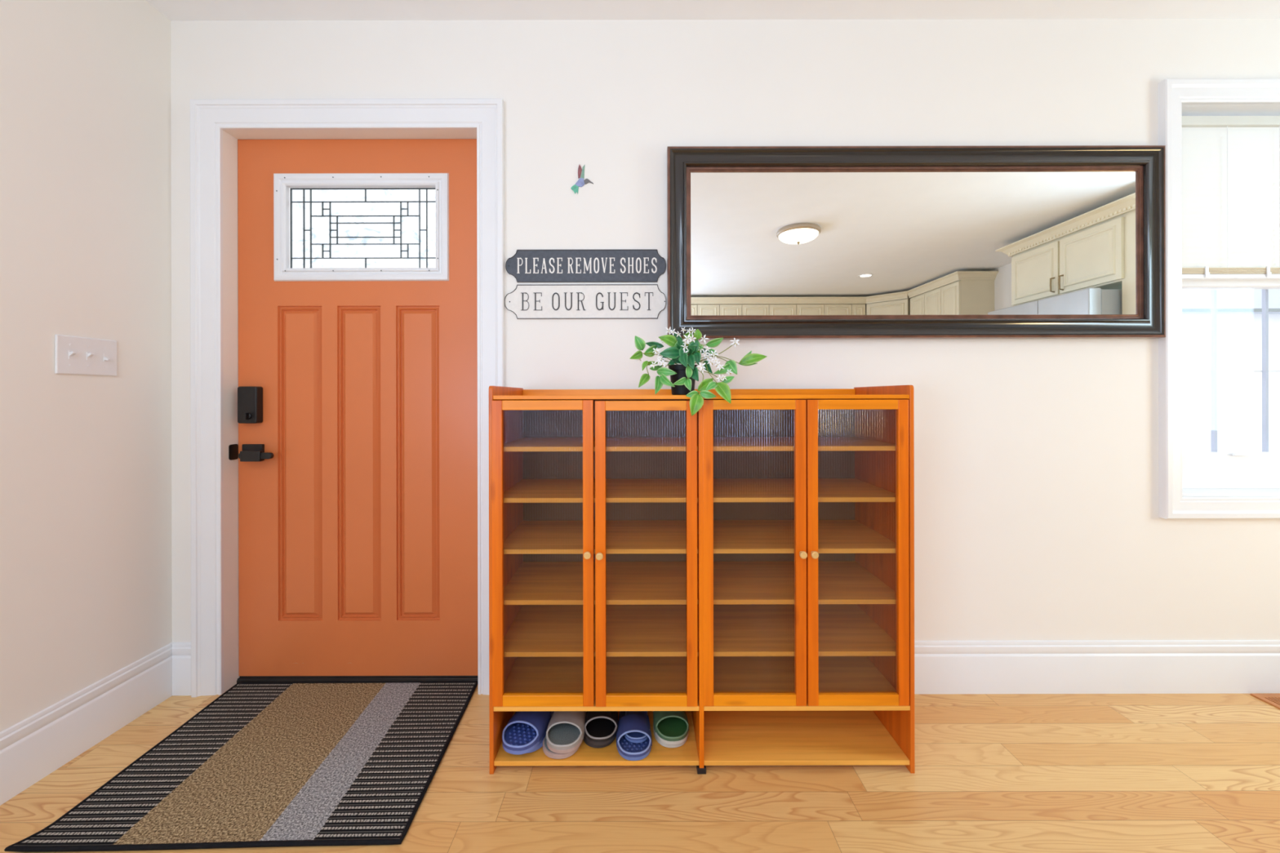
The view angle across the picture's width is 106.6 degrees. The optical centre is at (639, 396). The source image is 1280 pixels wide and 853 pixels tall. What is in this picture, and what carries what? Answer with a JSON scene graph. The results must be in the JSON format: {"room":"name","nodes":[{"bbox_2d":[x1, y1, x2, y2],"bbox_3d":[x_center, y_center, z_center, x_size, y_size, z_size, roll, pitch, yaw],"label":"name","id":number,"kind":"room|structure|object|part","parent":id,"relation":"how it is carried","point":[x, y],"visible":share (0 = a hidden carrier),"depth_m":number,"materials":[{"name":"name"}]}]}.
{"room":"home entryway","nodes":[
{"label":"home entryway","id":0,"kind":"room"},
{"bbox_2d":[0,0,172,732],"bbox_3d":[-1.740,-0.144,-0.690,0.100,2.425,5.080,0,0,0],"label":"wall","id":1,"kind":"structure","parent":0,"point":[86,552],"depth_m":1.44,"materials":[{"name":"beige paint"}]},
{"bbox_2d":[54,334,116,376],"bbox_3d":[-1.681,-0.123,1.457,0.018,0.114,0.161,0,0,0],"label":"light switch","id":2,"kind":"object","parent":1,"relation":"attached to","point":[73,355],"visible":1,"depth_m":1.45,"materials":[{"name":"white plastic"}]},
{"bbox_2d":[0,642,172,805],"bbox_3d":[-1.680,0.977,-0.705,0.016,0.183,4.850,0,0,0],"label":"baseboard","id":3,"kind":"structure","parent":1,"relation":"attached to","point":[31,749],"depth_m":1.42,"materials":[{"name":"white paint"}]},
{"bbox_2d":[0,684,1279,852],"bbox_3d":[1.057,1.103,-0.690,5.690,0.080,5.080,0,0,0],"label":"floor","id":4,"kind":"structure","parent":0,"point":[994,773],"depth_m":1.28,"materials":[{"name":"brown wood"}]},
{"bbox_2d":[4,680,477,852],"bbox_3d":[-1.029,1.055,1.450,0.925,0.026,0.696,0,0,0],"label":"doormat","id":5,"kind":"object","parent":4,"relation":"on","point":[289,763],"visible":1,"depth_m":1.33,"materials":[{"name":"fabric"}]},
{"bbox_2d":[488,385,915,774],"bbox_3d":[0.174,0.516,1.509,1.201,1.097,0.378,0,0,0],"label":"cabinet","id":6,"kind":"object","parent":4,"relation":"on","point":[744,566],"visible":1,"depth_m":1.44,"materials":[{"name":"brown wood"}]},
{"bbox_3d":[-0.420,0.517,1.522,0.012,1.097,0.353,0,0,0],"label":"panel","id":7,"kind":"part","parent":6,"relation":"part of","materials":[{"name":"brown wood"}]},
{"bbox_2d":[526,730,546,753],"bbox_3d":[-0.326,1.021,1.499,0.114,0.021,0.250,0,0,6],"label":"slipper","id":8,"kind":"object","parent":6,"relation":"on","point":[540,745],"visible":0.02,"depth_m":1.39,"materials":[{"name":"blue fabric"}]},
{"bbox_2d":[502,711,554,755],"bbox_3d":[-0.333,0.983,1.468,0.118,0.060,0.250,0,0,11],"label":"slipper","id":9,"kind":"object","parent":8,"relation":"on","point":[525,730],"visible":0.87,"depth_m":1.41,"materials":[{"name":"blue fabric"}]},
{"bbox_3d":[-0.276,0.024,1.353,0.228,0.028,0.017,0,0,0],"label":"rail","id":10,"kind":"part","parent":6,"relation":"part of","materials":[{"name":"brown wood"}]},
{"bbox_3d":[-0.274,0.859,1.353,0.228,0.031,0.017,0,0,0],"label":"rail","id":11,"kind":"part","parent":6,"relation":"part of","materials":[{"name":"brown wood"}]},
{"bbox_2d":[542,734,579,759],"bbox_3d":[-0.232,1.022,1.477,0.114,0.018,0.250,0,0,0],"label":"slipper","id":12,"kind":"object","parent":6,"relation":"on","point":[547,751],"visible":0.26,"depth_m":1.36,"materials":[{"name":"grey fabric"}]},
{"bbox_2d":[546,711,586,753],"bbox_3d":[-0.219,0.984,1.468,0.113,0.057,0.240,0,0,2],"label":"slipper","id":13,"kind":"object","parent":12,"relation":"on","point":[565,733],"visible":0.8,"depth_m":1.41,"materials":[{"name":"grey fabric"}]},
{"bbox_3d":[-0.147,0.441,1.332,0.021,0.021,0.024,0,0,0],"label":"knob","id":14,"kind":"part","parent":6,"relation":"part of","materials":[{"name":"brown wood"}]},
{"bbox_2d":[493,711,699,765],"bbox_3d":[-0.123,1.038,1.520,0.581,0.014,0.343,0,0,0],"label":"shelf","id":15,"kind":"object","parent":6,"relation":"attached to","point":[687,754],"depth_m":1.37,"materials":[{"name":"brown wood"}]},
{"bbox_2d":[583,736,613,747],"bbox_3d":[-0.125,1.023,1.507,0.103,0.017,0.225,0,0,-2],"label":"slipper","id":16,"kind":"object","parent":6,"relation":"on","point":[586,742],"visible":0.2,"depth_m":1.40,"materials":[{"name":"black rubber"}]},
{"bbox_2d":[584,711,618,745],"bbox_3d":[-0.120,0.987,1.493,0.105,0.053,0.222,0,0,-2],"label":"slipper","id":17,"kind":"object","parent":16,"relation":"on","point":[601,727],"visible":0.73,"depth_m":1.43,"materials":[{"name":"black fabric"}]},
{"bbox_3d":[-0.113,0.444,1.332,0.021,0.021,0.024,0,0,0],"label":"knob","id":18,"kind":"part","parent":6,"relation":"part of","materials":[{"name":"brown wood"}]},
{"bbox_2d":[503,604,697,657],"bbox_3d":[-0.123,0.739,1.528,0.581,0.014,0.321,0,0,0],"label":"shelf","id":19,"kind":"object","parent":6,"relation":"attached to","point":[533,630],"depth_m":1.49,"materials":[{"name":"brown wood"}]},
{"bbox_2d":[503,561,697,604],"bbox_3d":[-0.124,0.590,1.528,0.581,0.014,0.321,0,0,0],"label":"shelf","id":20,"kind":"object","parent":6,"relation":"attached to","point":[530,583],"depth_m":1.49,"materials":[{"name":"brown wood"}]},
{"bbox_2d":[503,520,697,554],"bbox_3d":[-0.124,0.444,1.528,0.581,0.014,0.321,0,0,0],"label":"shelf","id":21,"kind":"object","parent":6,"relation":"attached to","point":[525,536],"depth_m":1.48,"materials":[{"name":"brown wood"}]},
{"bbox_2d":[503,478,697,502],"bbox_3d":[-0.124,0.297,1.528,0.581,0.014,0.321,0,0,0],"label":"shelf","id":22,"kind":"object","parent":6,"relation":"attached to","point":[520,490],"depth_m":1.47,"materials":[{"name":"brown wood"}]},
{"bbox_2d":[503,436,697,451],"bbox_3d":[-0.125,0.150,1.528,0.581,0.014,0.321,0,0,0],"label":"shelf","id":23,"kind":"object","parent":6,"relation":"attached to","point":[511,443],"depth_m":1.44,"materials":[{"name":"brown wood"}]},
{"bbox_3d":[-0.124,0.519,1.695,0.581,1.024,0.006,0,0,0],"label":"panel","id":24,"kind":"part","parent":6,"relation":"part of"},
{"bbox_2d":[616,711,652,760],"bbox_3d":[-0.020,1.004,1.458,0.106,0.054,0.225,0,0,-3],"label":"slipper","id":25,"kind":"object","parent":6,"relation":"on","point":[630,751],"visible":0.9,"depth_m":1.40,"materials":[{"name":"fabric"}]},
{"bbox_2d":[623,711,650,742],"bbox_3d":[-0.011,1.000,1.478,0.083,0.023,0.175,0,0,-1],"label":"slipper","id":26,"kind":"object","parent":25,"relation":"on","point":[633,737],"visible":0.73,"depth_m":1.41,"materials":[{"name":"fabric"}]},
{"bbox_3d":[0.017,0.025,1.353,0.229,0.028,0.017,0,0,0],"label":"rail","id":27,"kind":"part","parent":6,"relation":"part of","materials":[{"name":"brown wood"}]},
{"bbox_3d":[0.018,0.859,1.353,0.229,0.031,0.017,0,0,0],"label":"rail","id":28,"kind":"part","parent":6,"relation":"part of","materials":[{"name":"brown wood"}]},
{"bbox_2d":[653,723,687,747],"bbox_3d":[0.090,1.022,1.503,0.103,0.017,0.216,0,0,-4],"label":"slipper","id":29,"kind":"object","parent":6,"relation":"on","point":[659,741],"visible":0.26,"depth_m":1.40,"materials":[{"name":"white rubber"}]},
{"bbox_2d":[653,711,688,744],"bbox_3d":[0.092,0.986,1.492,0.106,0.054,0.216,0,0,-4],"label":"slipper","id":30,"kind":"object","parent":29,"relation":"on","point":[670,727],"visible":0.73,"depth_m":1.44,"materials":[{"name":"green fabric"}]},
{"bbox_3d":[0.173,-0.016,1.692,1.177,0.022,0.012,0,0,0],"label":"rail","id":31,"kind":"part","parent":6,"relation":"part of","materials":[{"name":"brown wood"}]},
{"bbox_2d":[630,327,767,416],"bbox_3d":[0.173,-0.080,1.393,0.407,0.266,0.181,0,0,0],"label":"potted plant","id":32,"kind":"object","parent":6,"relation":"on","point":[683,375],"visible":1,"depth_m":1.40,"materials":[{"name":"green plant"}]},
{"bbox_3d":[0.065,-0.112,1.410,0.021,0.023,0.019,0,0,-40],"label":"flower","id":33,"kind":"part","parent":32,"relation":"part of","materials":[{"name":"white plant"}]},
{"bbox_3d":[0.066,-0.097,1.401,0.024,0.025,0.019,0,0,40],"label":"flower","id":34,"kind":"part","parent":32,"relation":"part of","materials":[{"name":"white plant"}]},
{"bbox_3d":[0.087,-0.198,1.440,0.021,0.029,0.019,0,0,15],"label":"flower","id":35,"kind":"part","parent":32,"relation":"part of","materials":[{"name":"white plant"}]},
{"bbox_3d":[0.129,-0.050,1.435,0.088,0.090,0.088,0,0,0],"label":"pot","id":36,"kind":"part","parent":32,"relation":"part of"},
{"bbox_3d":[0.139,-0.171,1.399,0.020,0.030,0.024,0,0,40],"label":"flower","id":37,"kind":"part","parent":32,"relation":"part of","materials":[{"name":"white plant"}]},
{"bbox_3d":[0.153,-0.106,1.388,0.290,0.193,0.128,0,0,0],"label":"stem","id":38,"kind":"part","parent":32,"relation":"part of","materials":[{"name":"green plant"}]},
{"bbox_3d":[0.153,-0.172,1.411,0.018,0.028,0.028,0,0,40],"label":"flower","id":39,"kind":"part","parent":32,"relation":"part of","materials":[{"name":"white plant"}]},
{"bbox_3d":[0.176,-0.086,1.371,0.030,0.029,0.019,0,0,-22],"label":"flower","id":40,"kind":"part","parent":32,"relation":"part of","materials":[{"name":"white plant"}]},
{"bbox_3d":[0.197,-0.175,1.451,0.030,0.031,0.019,0,0,22],"label":"flower","id":41,"kind":"part","parent":32,"relation":"part of","materials":[{"name":"white plant"}]},
{"bbox_3d":[0.193,-0.128,1.411,0.025,0.027,0.019,0,0,0],"label":"flower","id":42,"kind":"part","parent":32,"relation":"part of","materials":[{"name":"white plant"}]},
{"bbox_3d":[0.201,-0.116,1.411,0.029,0.030,0.020,0,0,0],"label":"flower","id":43,"kind":"part","parent":32,"relation":"part of","materials":[{"name":"white plant"}]},
{"bbox_3d":[0.207,-0.100,1.391,0.023,0.025,0.019,0,0,0],"label":"flower","id":44,"kind":"part","parent":32,"relation":"part of","materials":[{"name":"white plant"}]},
{"bbox_3d":[0.218,-0.127,1.408,0.022,0.025,0.025,0,0,-32],"label":"flower","id":45,"kind":"part","parent":32,"relation":"part of","materials":[{"name":"white plant"}]},
{"bbox_3d":[0.221,-0.107,1.390,0.019,0.025,0.018,0,0,-35],"label":"flower","id":46,"kind":"part","parent":32,"relation":"part of","materials":[{"name":"white plant"}]},
{"bbox_3d":[0.173,0.001,1.522,1.177,0.012,0.351,0,0,0],"label":"panel","id":47,"kind":"part","parent":6,"relation":"part of","materials":[{"name":"brown wood"}]},
{"bbox_3d":[0.323,0.023,1.353,0.233,0.028,0.017,0,0,0],"label":"rail","id":48,"kind":"part","parent":6,"relation":"part of","materials":[{"name":"brown wood"}]},
{"bbox_3d":[0.324,0.857,1.353,0.233,0.031,0.017,0,0,0],"label":"rail","id":49,"kind":"part","parent":6,"relation":"part of","materials":[{"name":"brown wood"}]},
{"bbox_3d":[0.471,0.518,1.695,0.583,1.024,0.006,0,0,0],"label":"panel","id":50,"kind":"part","parent":6,"relation":"part of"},
{"bbox_3d":[0.454,0.440,1.332,0.021,0.021,0.024,0,0,0],"label":"knob","id":51,"kind":"part","parent":6,"relation":"part of","materials":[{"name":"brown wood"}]},
{"bbox_2d":[713,560,895,604],"bbox_3d":[0.471,0.589,1.528,0.583,0.014,0.321,0,0,0],"label":"shelf","id":52,"kind":"object","parent":6,"relation":"attached to","point":[735,582],"depth_m":1.48,"materials":[{"name":"brown wood"}]},
{"bbox_2d":[713,520,895,553],"bbox_3d":[0.471,0.443,1.528,0.583,0.014,0.321,0,0,0],"label":"shelf","id":53,"kind":"object","parent":6,"relation":"attached to","point":[730,536],"depth_m":1.48,"materials":[{"name":"brown wood"}]},
{"bbox_2d":[713,478,895,502],"bbox_3d":[0.471,0.296,1.528,0.583,0.014,0.321,0,0,0],"label":"shelf","id":54,"kind":"object","parent":6,"relation":"attached to","point":[725,490],"depth_m":1.46,"materials":[{"name":"brown wood"}]},
{"bbox_2d":[713,436,895,451],"bbox_3d":[0.470,0.149,1.528,0.583,0.014,0.321,0,0,0],"label":"shelf","id":55,"kind":"object","parent":6,"relation":"attached to","point":[720,443],"depth_m":1.44,"materials":[{"name":"brown wood"}]},
{"bbox_2d":[713,604,896,656],"bbox_3d":[0.471,0.738,1.528,0.583,0.014,0.321,0,0,0],"label":"shelf","id":56,"kind":"object","parent":6,"relation":"attached to","point":[739,629],"depth_m":1.48,"materials":[{"name":"brown wood"}]},
{"bbox_2d":[703,711,909,765],"bbox_3d":[0.472,1.037,1.520,0.583,0.014,0.343,0,0,0],"label":"shelf","id":57,"kind":"object","parent":6,"relation":"attached to","point":[731,738],"depth_m":1.43,"materials":[{"name":"brown wood"}]},
{"bbox_3d":[0.486,0.440,1.332,0.021,0.021,0.024,0,0,0],"label":"knob","id":58,"kind":"part","parent":6,"relation":"part of","materials":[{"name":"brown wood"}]},
{"bbox_3d":[0.615,0.022,1.353,0.227,0.028,0.017,0,0,0],"label":"rail","id":59,"kind":"part","parent":6,"relation":"part of","materials":[{"name":"brown wood"}]},
{"bbox_3d":[0.617,0.857,1.353,0.227,0.031,0.017,0,0,0],"label":"rail","id":60,"kind":"part","parent":6,"relation":"part of","materials":[{"name":"brown wood"}]},
{"bbox_3d":[0.769,0.515,1.522,0.012,1.097,0.353,0,0,0],"label":"panel","id":61,"kind":"part","parent":6,"relation":"part of","materials":[{"name":"brown wood"}]},
{"bbox_2d":[1250,693,1279,709],"bbox_3d":[2.346,1.058,1.625,0.352,0.005,0.141,0,0,0],"label":"floor vent","id":62,"kind":"object","parent":4,"relation":"in","point":[1273,700],"visible":1,"depth_m":1.67,"materials":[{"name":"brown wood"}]},
{"bbox_2d":[145,0,1279,20],"bbox_3d":[1.052,-1.412,-0.690,5.690,0.100,5.080,0,0,0],"label":"ceiling","id":63,"kind":"structure","parent":0,"point":[173,10],"depth_m":1.68,"materials":[{"name":"paint"}]},
{"bbox_2d":[170,18,1279,693],"bbox_3d":[1.055,-0.150,1.785,5.490,2.425,0.130,0,0,0],"label":"wall","id":64,"kind":"structure","parent":0,"point":[1037,517],"depth_m":1.72,"materials":[{"name":"beige paint"}]},
{"bbox_2d":[172,642,191,695],"bbox_3d":[-1.643,0.977,1.712,0.091,0.183,0.016,0,0,0],"label":"baseboard","id":65,"kind":"structure","parent":64,"relation":"attached to","point":[181,651],"depth_m":1.70,"materials":[{"name":"white paint"}]},
{"bbox_2d":[190,98,505,697],"bbox_3d":[-1.043,0.004,1.772,1.112,2.128,0.156,0,0,0],"label":"door","id":66,"kind":"structure","parent":64,"relation":"in","point":[362,451],"depth_m":1.78,"materials":[{"name":"orange paint"}]},
{"bbox_3d":[-1.502,0.204,1.761,0.003,0.057,0.038,0,0,0],"label":"strike plate","id":67,"kind":"part","parent":66,"relation":"part of","materials":[{"name":"black metal"}]},
{"bbox_3d":[-1.440,0.208,1.762,0.075,0.062,0.040,0,0,0],"label":"handle","id":68,"kind":"part","parent":66,"relation":"part of","materials":[{"name":"black metal"}]},
{"bbox_3d":[-1.397,0.216,1.733,0.120,0.038,0.018,0,0,0],"label":"lever","id":69,"kind":"part","parent":66,"relation":"part of","materials":[{"name":"black metal"}]},
{"bbox_3d":[-1.040,-0.633,1.783,0.652,0.403,0.022,0,0,0],"label":"glass frame","id":70,"kind":"part","parent":66,"relation":"part of","materials":[{"name":"white glass"}]},
{"bbox_2d":[570,164,593,194],"bbox_3d":[-0.209,-0.784,1.718,0.081,0.108,0.004,0,0,0],"label":"decoration","id":71,"kind":"object","parent":64,"relation":"attached to","point":[580,182],"visible":1,"depth_m":1.72,"materials":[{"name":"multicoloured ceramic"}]},
{"bbox_2d":[504,284,666,319],"bbox_3d":[-0.197,-0.342,1.717,0.583,0.124,0.005,0,0,0],"label":"sign","id":72,"kind":"object","parent":64,"relation":"attached to","point":[544,301],"visible":1,"depth_m":1.72,"materials":[{"name":"white metal"}]},
{"bbox_2d":[505,248,666,282],"bbox_3d":[-0.195,-0.471,1.717,0.579,0.117,0.005,0,0,0],"label":"sign","id":73,"kind":"object","parent":64,"relation":"attached to","point":[526,265],"visible":1,"depth_m":1.72,"materials":[{"name":"metal"}]},
{"bbox_2d":[666,145,1165,339],"bbox_3d":[0.978,-0.548,1.697,1.762,0.680,0.030,0,0,0],"label":"wall mirror","id":74,"kind":"object","parent":64,"relation":"attached to","point":[1010,242],"visible":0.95,"depth_m":1.70,"materials":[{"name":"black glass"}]},
{"bbox_2d":[690,171,1137,315],"bbox_3d":[0.978,-0.548,1.708,1.617,0.535,0.008,0,0,0],"label":"mirror glass","id":75,"kind":"object","parent":74,"relation":"attached to","point":[762,242],"depth_m":1.70,"materials":[{"name":"white"}]},
{"bbox_2d":[914,640,1279,693],"bbox_3d":[1.659,0.970,1.712,4.287,0.183,0.016,0,0,0],"label":"baseboard","id":76,"kind":"structure","parent":64,"relation":"attached to","point":[1053,666],"depth_m":1.70,"materials":[{"name":"white paint"}]},
{"bbox_2d":[1158,78,1279,519],"bbox_3d":[2.352,-0.349,1.782,0.963,1.566,0.179,0,0,0],"label":"window","id":77,"kind":"structure","parent":64,"relation":"in","point":[1247,484],"depth_m":1.70,"materials":[{"name":"white paint"}]},
{"bbox_2d":[1182,288,1279,452],"bbox_3d":[2.502,-0.408,1.933,1.115,1.355,0.018,0,0,0],"label":"security bars","id":78,"kind":"object","parent":77,"relation":"attached to","point":[1213,371],"visible":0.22,"depth_m":1.93,"materials":[{"name":"painted metal"}]},
{"bbox_3d":[2.502,-0.104,1.939,1.115,0.004,0.006,0,0,0],"label":"cross rail","id":79,"kind":"part","parent":78,"relation":"part of","materials":[{"name":"metal"}]},
{"bbox_2d":[1182,115,1279,279],"bbox_3d":[2.351,-0.735,1.768,0.807,0.596,0.038,0,0,0],"label":"window blind","id":80,"kind":"object","parent":77,"relation":"attached to","point":[1231,164],"visible":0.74,"depth_m":1.77,"materials":[{"name":"white fabric"}]},
{"bbox_3d":[2.167,-0.730,1.759,0.002,0.555,0.001,0,0,0],"label":"ladder cord","id":81,"kind":"part","parent":80,"relation":"part of","materials":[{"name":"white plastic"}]},
{"bbox_3d":[2.352,-0.445,1.767,0.803,0.015,0.024,0,0,0],"label":"rail","id":82,"kind":"part","parent":80,"relation":"part of","materials":[{"name":"white paint"}]},
{"bbox_3d":[2.361,-0.730,1.759,0.002,0.555,0.001,0,0,0],"label":"ladder cord","id":83,"kind":"part","parent":80,"relation":"part of","materials":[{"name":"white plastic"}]},
{"bbox_3d":[2.352,-0.057,1.823,0.811,0.809,0.049,0,0,0],"label":"sash","id":84,"kind":"part","parent":77,"relation":"part of","materials":[{"name":"white glass"}]},
{"bbox_3d":[2.353,0.355,1.771,0.815,0.013,0.102,0,0,0],"label":"sill","id":85,"kind":"part","parent":77,"relation":"part of","materials":[{"name":"white paint"}]},
{"label":"outside","id":86,"kind":"structure","parent":0,"visible":0},
{"bbox_3d":[14.004,1.886,21.795,52.000,0.100,39.850,0,0,0],"label":"ground","id":87,"kind":"structure","parent":86,"visible":0},
{"bbox_2d":[1182,288,1279,452],"bbox_3d":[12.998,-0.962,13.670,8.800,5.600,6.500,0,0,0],"label":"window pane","id":88,"kind":"structure","parent":87,"relation":"on","point":[1239,334],"depth_m":10.72,"materials":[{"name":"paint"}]},
{"bbox_2d":[1182,308,1279,311],"bbox_3d":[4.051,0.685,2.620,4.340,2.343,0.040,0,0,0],"label":"porch railing","id":89,"kind":"object","parent":87,"relation":"on","point":[1183,309],"visible":0.02,"depth_m":2.60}
]}

